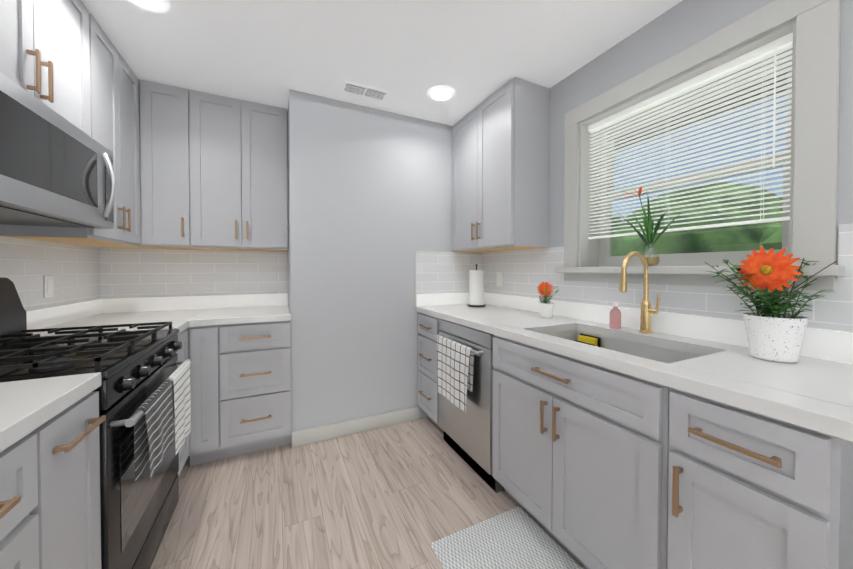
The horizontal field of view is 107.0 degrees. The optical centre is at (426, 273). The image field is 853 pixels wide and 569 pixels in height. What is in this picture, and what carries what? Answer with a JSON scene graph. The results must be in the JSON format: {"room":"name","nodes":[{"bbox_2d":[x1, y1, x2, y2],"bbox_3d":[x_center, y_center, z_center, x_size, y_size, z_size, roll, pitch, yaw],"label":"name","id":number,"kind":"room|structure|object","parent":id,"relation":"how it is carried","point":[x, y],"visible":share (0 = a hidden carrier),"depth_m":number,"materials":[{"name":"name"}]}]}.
{"room":"kitchen","nodes":[
{"label":"kitchen","id":0,"kind":"room"},
{"bbox_2d":[150,417,558,568],"bbox_3d":[0.047,1.262,0.642,3.220,0.100,4.980,0,1,-26],"label":"floor","id":1,"kind":"structure","parent":0,"point":[402,495],"depth_m":1.63,"materials":[{"name":"brown wood"}]},
{"bbox_2d":[0,408,71,568],"bbox_3d":[-1.042,0.777,0.376,0.627,0.878,0.530,0,1,-26],"label":"base cabinet","id":2,"kind":"object","parent":1,"relation":"on","point":[50,514],"depth_m":0.69,"materials":[{"name":"grey paint"}]},
{"bbox_2d":[0,372,100,452],"bbox_3d":[-0.794,0.274,-0.143,0.633,0.141,2.073,0,1,-26],"label":"countertop","id":3,"kind":"structure","parent":2,"relation":"on","point":[27,407],"depth_m":0.74,"materials":[{"name":"stone"}]},
{"bbox_2d":[68,391,105,568],"bbox_3d":[-1.174,0.773,0.651,0.627,0.878,0.320,0,1,-26],"label":"base cabinet","id":4,"kind":"object","parent":1,"relation":"on","point":[84,420],"depth_m":0.87,"materials":[{"name":"grey paint"}]},
{"bbox_2d":[0,277,190,568],"bbox_3d":[-1.381,0.610,1.165,0.698,1.190,0.770,0,1,-26],"label":"range","id":5,"kind":"object","parent":1,"relation":"on","point":[136,368],"visible":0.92,"depth_m":1.12,"materials":[{"name":"black metal"}]},
{"bbox_2d":[134,380,172,482],"bbox_3d":[-1.015,0.577,1.186,0.042,0.264,0.300,0,1,-26],"label":"towel","id":6,"kind":"object","parent":5,"relation":"hanging from","point":[153,434],"visible":1,"depth_m":1.14,"materials":[{"name":"grey fabric"}]},
{"bbox_2d":[165,360,190,453],"bbox_3d":[-1.153,0.613,1.475,0.042,0.344,0.300,0,1,-26],"label":"towel","id":7,"kind":"object","parent":5,"relation":"hanging from","point":[179,376],"visible":0.88,"depth_m":1.45,"materials":[{"name":"white fabric"}]},
{"bbox_2d":[176,321,290,476],"bbox_3d":[-1.524,0.754,2.033,1.186,0.878,0.899,0,1,-26],"label":"base cabinet","id":8,"kind":"object","parent":1,"relation":"on","point":[240,383],"visible":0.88,"depth_m":1.99,"materials":[{"name":"grey paint"}]},
{"bbox_2d":[26,293,290,336],"bbox_3d":[-1.523,0.243,2.025,1.186,0.141,0.901,0,1,-26],"label":"countertop","id":9,"kind":"structure","parent":8,"relation":"on","point":[182,313],"depth_m":2.11,"materials":[{"name":"stone"}]},
{"bbox_2d":[418,312,509,431],"bbox_3d":[0.289,0.747,2.541,0.637,0.878,0.365,0,1,-26],"label":"base cabinet","id":10,"kind":"object","parent":1,"relation":"on","point":[428,395],"depth_m":2.27,"materials":[{"name":"grey paint"}]},
{"bbox_2d":[434,319,503,492],"bbox_3d":[0.465,0.756,2.085,0.672,0.872,0.602,0,1,-26],"label":"dishwasher","id":11,"kind":"object","parent":1,"relation":"on","point":[467,437],"visible":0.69,"depth_m":1.82,"materials":[{"name":"silver metal"}]},
{"bbox_2d":[437,335,473,412],"bbox_3d":[0.167,0.602,1.948,0.041,0.374,0.400,0,1,-26],"label":"towel","id":12,"kind":"object","parent":11,"relation":"hanging from","point":[455,363],"visible":1,"depth_m":1.90,"materials":[{"name":"white fabric"}]},
{"bbox_2d":[430,506,582,568],"bbox_3d":[0.430,1.199,1.115,0.510,0.012,0.865,0,1,-26],"label":"mat","id":13,"kind":"object","parent":1,"relation":"on","point":[518,537],"visible":1,"depth_m":1.37,"materials":[{"name":"white fabric"}]},
{"bbox_2d":[630,377,852,568],"bbox_3d":[1.043,0.769,0.962,0.637,0.878,0.388,0,1,-26],"label":"base cabinet","id":14,"kind":"object","parent":1,"relation":"on","point":[714,484],"depth_m":0.80,"materials":[{"name":"grey paint"}]},
{"bbox_2d":[416,292,852,441],"bbox_3d":[0.671,0.247,1.726,0.643,0.141,2.152,0,1,-26],"label":"countertop","id":15,"kind":"structure","parent":14,"relation":"on","point":[811,388],"depth_m":1.06,"materials":[{"name":"stone"}]},
{"bbox_2d":[467,264,485,306],"bbox_3d":[0.409,0.092,2.583,0.150,0.344,0.150,0,1,-26],"label":"paper towel holder","id":16,"kind":"object","parent":15,"relation":"on","point":[476,287],"visible":1,"depth_m":2.53,"materials":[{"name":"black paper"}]},
{"bbox_2d":[537,281,558,317],"bbox_3d":[0.734,0.158,1.965,0.197,0.229,0.213,0,1,-26],"label":"flower pot","id":17,"kind":"object","parent":15,"relation":"on","point":[546,307],"visible":1,"depth_m":1.94,"materials":[{"name":"ceramic"}]},
{"bbox_2d":[609,302,620,328],"bbox_3d":[0.966,0.213,1.615,0.052,0.130,0.052,0,1,-26],"label":"soap bottle","id":18,"kind":"object","parent":15,"relation":"on","point":[615,318],"visible":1,"depth_m":1.60,"materials":[{"name":"pink plastic"}]},
{"bbox_2d":[547,330,700,363],"bbox_3d":[0.809,0.475,1.394,0.420,0.303,0.692,0,1,-26],"label":"sink","id":19,"kind":"object","parent":15,"relation":"in","point":[663,355],"visible":0.12,"depth_m":1.51,"materials":[{"name":"grey metal"}]},
{"bbox_2d":[619,251,659,332],"bbox_3d":[0.983,0.087,1.458,0.219,0.386,0.090,0,1,-26],"label":"faucet","id":20,"kind":"object","parent":15,"relation":"on","point":[647,310],"visible":1,"depth_m":1.49,"materials":[{"name":"gold metal"}]},
{"bbox_2d":[705,246,836,362],"bbox_3d":[1.170,0.096,1.081,0.359,0.377,0.317,0,1,-26],"label":"flower pot","id":21,"kind":"object","parent":15,"relation":"on","point":[773,334],"visible":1,"depth_m":1.03,"materials":[{"name":"ceramic"}]},
{"bbox_2d":[288,89,452,444],"bbox_3d":[-0.250,-0.039,2.859,1.830,2.440,0.690,0,1,-26],"label":"wall","id":22,"kind":"structure","parent":0,"point":[369,201],"depth_m":2.35,"materials":[{"name":"grey paint"}]},
{"bbox_2d":[292,406,418,447],"bbox_3d":[-0.492,1.135,2.370,0.958,0.105,0.014,0,1,-26],"label":"baseboard","id":23,"kind":"structure","parent":22,"relation":"attached to","point":[326,432],"depth_m":2.34,"materials":[{"name":"grey wood"}]},
{"bbox_2d":[415,250,481,306],"bbox_3d":[0.203,0.035,2.683,0.650,0.455,0.020,0,1,-26],"label":"backsplash","id":24,"kind":"structure","parent":22,"relation":"attached to","point":[441,277],"depth_m":2.65,"materials":[{"name":"tile"}]},
{"bbox_2d":[81,0,681,125],"bbox_3d":[0.047,-1.277,0.606,3.220,0.100,4.980,0,1,-26],"label":"ceiling","id":25,"kind":"structure","parent":0,"point":[407,55],"depth_m":1.71,"materials":[{"name":"white paint"}]},
{"bbox_2d":[126,0,169,12],"bbox_3d":[-1.263,-1.232,1.400,0.196,0.012,0.196,0,1,-26],"label":"recessed light","id":26,"kind":"object","parent":25,"relation":"in","point":[158,6],"visible":1,"depth_m":1.45,"materials":[{"name":"white"}]},
{"bbox_2d":[342,81,388,100],"bbox_3d":[-0.417,-1.243,2.159,0.300,0.012,0.120,0,1,-26],"label":"ceiling vent","id":27,"kind":"object","parent":25,"relation":"in","point":[364,91],"visible":1,"depth_m":2.15,"materials":[{"name":"white metal"}]},
{"bbox_2d":[427,85,454,100],"bbox_3d":[0.102,-1.243,2.185,0.196,0.012,0.196,0,1,-26],"label":"recessed light","id":28,"kind":"object","parent":25,"relation":"in","point":[441,93],"visible":1,"depth_m":2.17,"materials":[{"name":"white"}]},
{"bbox_2d":[549,0,852,278],"bbox_3d":[1.536,-0.012,0.953,0.250,2.440,4.290,0,1,-26],"label":"wall","id":29,"kind":"structure","parent":0,"point":[678,27],"depth_m":1.50,"materials":[{"name":"grey paint"}]},
{"bbox_2d":[452,77,549,252],"bbox_3d":[0.505,-0.715,2.400,0.350,1.068,0.768,0,1,-26],"label":"upper cabinet","id":30,"kind":"object","parent":29,"relation":"attached to","point":[500,164],"visible":0.98,"depth_m":2.12,"materials":[{"name":"grey paint"}]},
{"bbox_2d":[482,223,852,331],"bbox_3d":[1.376,0.013,0.988,0.008,0.348,4.090,0,1,-26],"label":"backsplash","id":31,"kind":"structure","parent":29,"relation":"attached to","point":[526,272],"depth_m":1.51,"materials":[{"name":"tile"}]},
{"bbox_2d":[496,272,502,285],"bbox_3d":[0.599,0.045,2.595,0.008,0.116,0.072,0,1,-26],"label":"electrical outlet","id":32,"kind":"object","parent":31,"relation":"attached to","point":[499,278],"visible":1,"depth_m":2.59,"materials":[{"name":"white plastic"}]},
{"bbox_2d":[554,265,844,290],"bbox_3d":[1.184,0.007,1.561,0.300,0.085,1.120,0,1,-26],"label":"window sill","id":33,"kind":"structure","parent":29,"relation":"attached to","point":[699,276],"depth_m":1.39,"materials":[{"name":"grey"}]},
{"bbox_2d":[618,187,682,265],"bbox_3d":[1.076,-0.236,1.532,0.102,0.400,0.309,0,1,-26],"label":"vase","id":34,"kind":"object","parent":33,"relation":"on","point":[649,236],"visible":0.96,"depth_m":1.53,"materials":[{"name":"green plant"}]},
{"bbox_2d":[615,72,786,149],"bbox_3d":[1.582,-1.222,2.349,1.048,0.100,9.000,0,1,-26],"label":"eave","id":35,"kind":"object","parent":29,"relation":"attached to","point":[706,112],"depth_m":2.31,"materials":[{"name":"white"}]},
{"bbox_2d":[564,0,840,266],"bbox_3d":[1.212,-0.521,1.567,0.238,0.970,1.080,0,1,-26],"label":"window","id":36,"kind":"structure","parent":29,"relation":"in","point":[814,26],"depth_m":1.26,"materials":[{"name":"grey wood"}]},
{"bbox_2d":[588,32,792,238],"bbox_3d":[1.183,-0.552,1.552,0.053,0.688,0.854,0,1,-26],"label":"window blinds","id":37,"kind":"object","parent":36,"relation":"attached to","point":[775,48],"visible":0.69,"depth_m":1.42,"materials":[{"name":"white plastic"}]},
{"bbox_3d":[-1.740,-0.034,2.475,1.190,2.440,0.100,0,1,-26],"label":"wall","id":38,"kind":"structure","parent":0,"visible":0},
{"bbox_2d":[100,248,287,298],"bbox_3d":[-1.713,-0.007,2.428,1.182,0.348,0.008,0,1,-26],"label":"backsplash","id":39,"kind":"structure","parent":38,"relation":"attached to","point":[131,273],"depth_m":2.38,"materials":[{"name":"tile"}]},
{"bbox_2d":[138,79,288,251],"bbox_3d":[-1.506,-0.714,2.325,0.884,1.068,0.350,0,1,-26],"label":"upper cabinet","id":40,"kind":"object","parent":38,"relation":"attached to","point":[213,172],"visible":1,"depth_m":2.18,"materials":[{"name":"grey paint"}]},
{"bbox_3d":[-1.316,0.002,-0.026,0.200,2.440,4.980,0,1,-26],"label":"wall","id":41,"kind":"structure","parent":0,"visible":0},
{"bbox_2d":[0,0,51,108],"bbox_3d":[-1.470,-0.905,0.890,0.319,0.644,0.494,0,1,-26],"label":"upper cabinet","id":42,"kind":"object","parent":41,"relation":"attached to","point":[25,25],"depth_m":1.11,"materials":[{"name":"grey paint"}]},
{"bbox_2d":[0,236,99,310],"bbox_3d":[-1.244,0.026,0.064,0.008,0.348,4.680,0,1,-26],"label":"backsplash","id":43,"kind":"structure","parent":41,"relation":"attached to","point":[27,266],"depth_m":1.69,"materials":[{"name":"tile"}]},
{"bbox_2d":[44,276,53,297],"bbox_3d":[-2.002,0.068,1.675,0.008,0.116,0.072,0,1,-26],"label":"electrical outlet","id":44,"kind":"object","parent":43,"relation":"attached to","point":[48,286],"visible":1,"depth_m":1.67,"materials":[{"name":"white plastic"}]},
{"bbox_2d":[0,22,143,247],"bbox_3d":[-1.844,-0.706,1.677,0.319,1.064,0.584,0,1,-26],"label":"upper cabinet","id":45,"kind":"object","parent":41,"relation":"attached to","point":[117,86],"depth_m":1.73,"materials":[{"name":"grey paint"}]},
{"bbox_2d":[52,0,95,140],"bbox_3d":[-1.623,-0.910,1.211,0.319,0.644,0.444,0,1,-26],"label":"upper cabinet","id":46,"kind":"object","parent":41,"relation":"attached to","point":[64,59],"depth_m":1.38,"materials":[{"name":"grey paint"}]},
{"bbox_2d":[0,73,116,228],"bbox_3d":[-1.480,-0.390,1.076,0.455,0.371,0.818,0,1,-26],"label":"microwave","id":47,"kind":"object","parent":46,"relation":"attached to","point":[56,169],"visible":1,"depth_m":1.10,"materials":[{"name":"silver metal"}]},
{"label":"outside","id":48,"kind":"structure","parent":0,"visible":0},
{"bbox_3d":[23.684,4.007,22.394,58.050,0.200,100.000,0,1,-26],"label":"ground","id":49,"kind":"structure","parent":48,"visible":0},
{"bbox_2d":[611,217,621,230],"bbox_3d":[5.775,1.012,11.068,5.088,6.107,4.361,0,1,-26],"label":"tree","id":50,"kind":"object","parent":49,"relation":"on","point":[618,221],"depth_m":10.58,"materials":[{"name":"green plant"}]},
{"bbox_2d":[611,181,782,255],"bbox_3d":[8.748,0.754,9.269,6.723,6.674,5.897,0,1,-26],"label":"tree","id":51,"kind":"object","parent":49,"relation":"on","point":[743,239],"depth_m":7.45,"materials":[{"name":"green plant"}]},
{"bbox_2d":[762,227,781,249],"bbox_3d":[6.814,1.324,4.341,4.072,5.673,3.470,0,1,-26],"label":"tree","id":52,"kind":"object","parent":49,"relation":"on","point":[771,240],"depth_m":4.51,"materials":[{"name":"green plant"}]}
]}

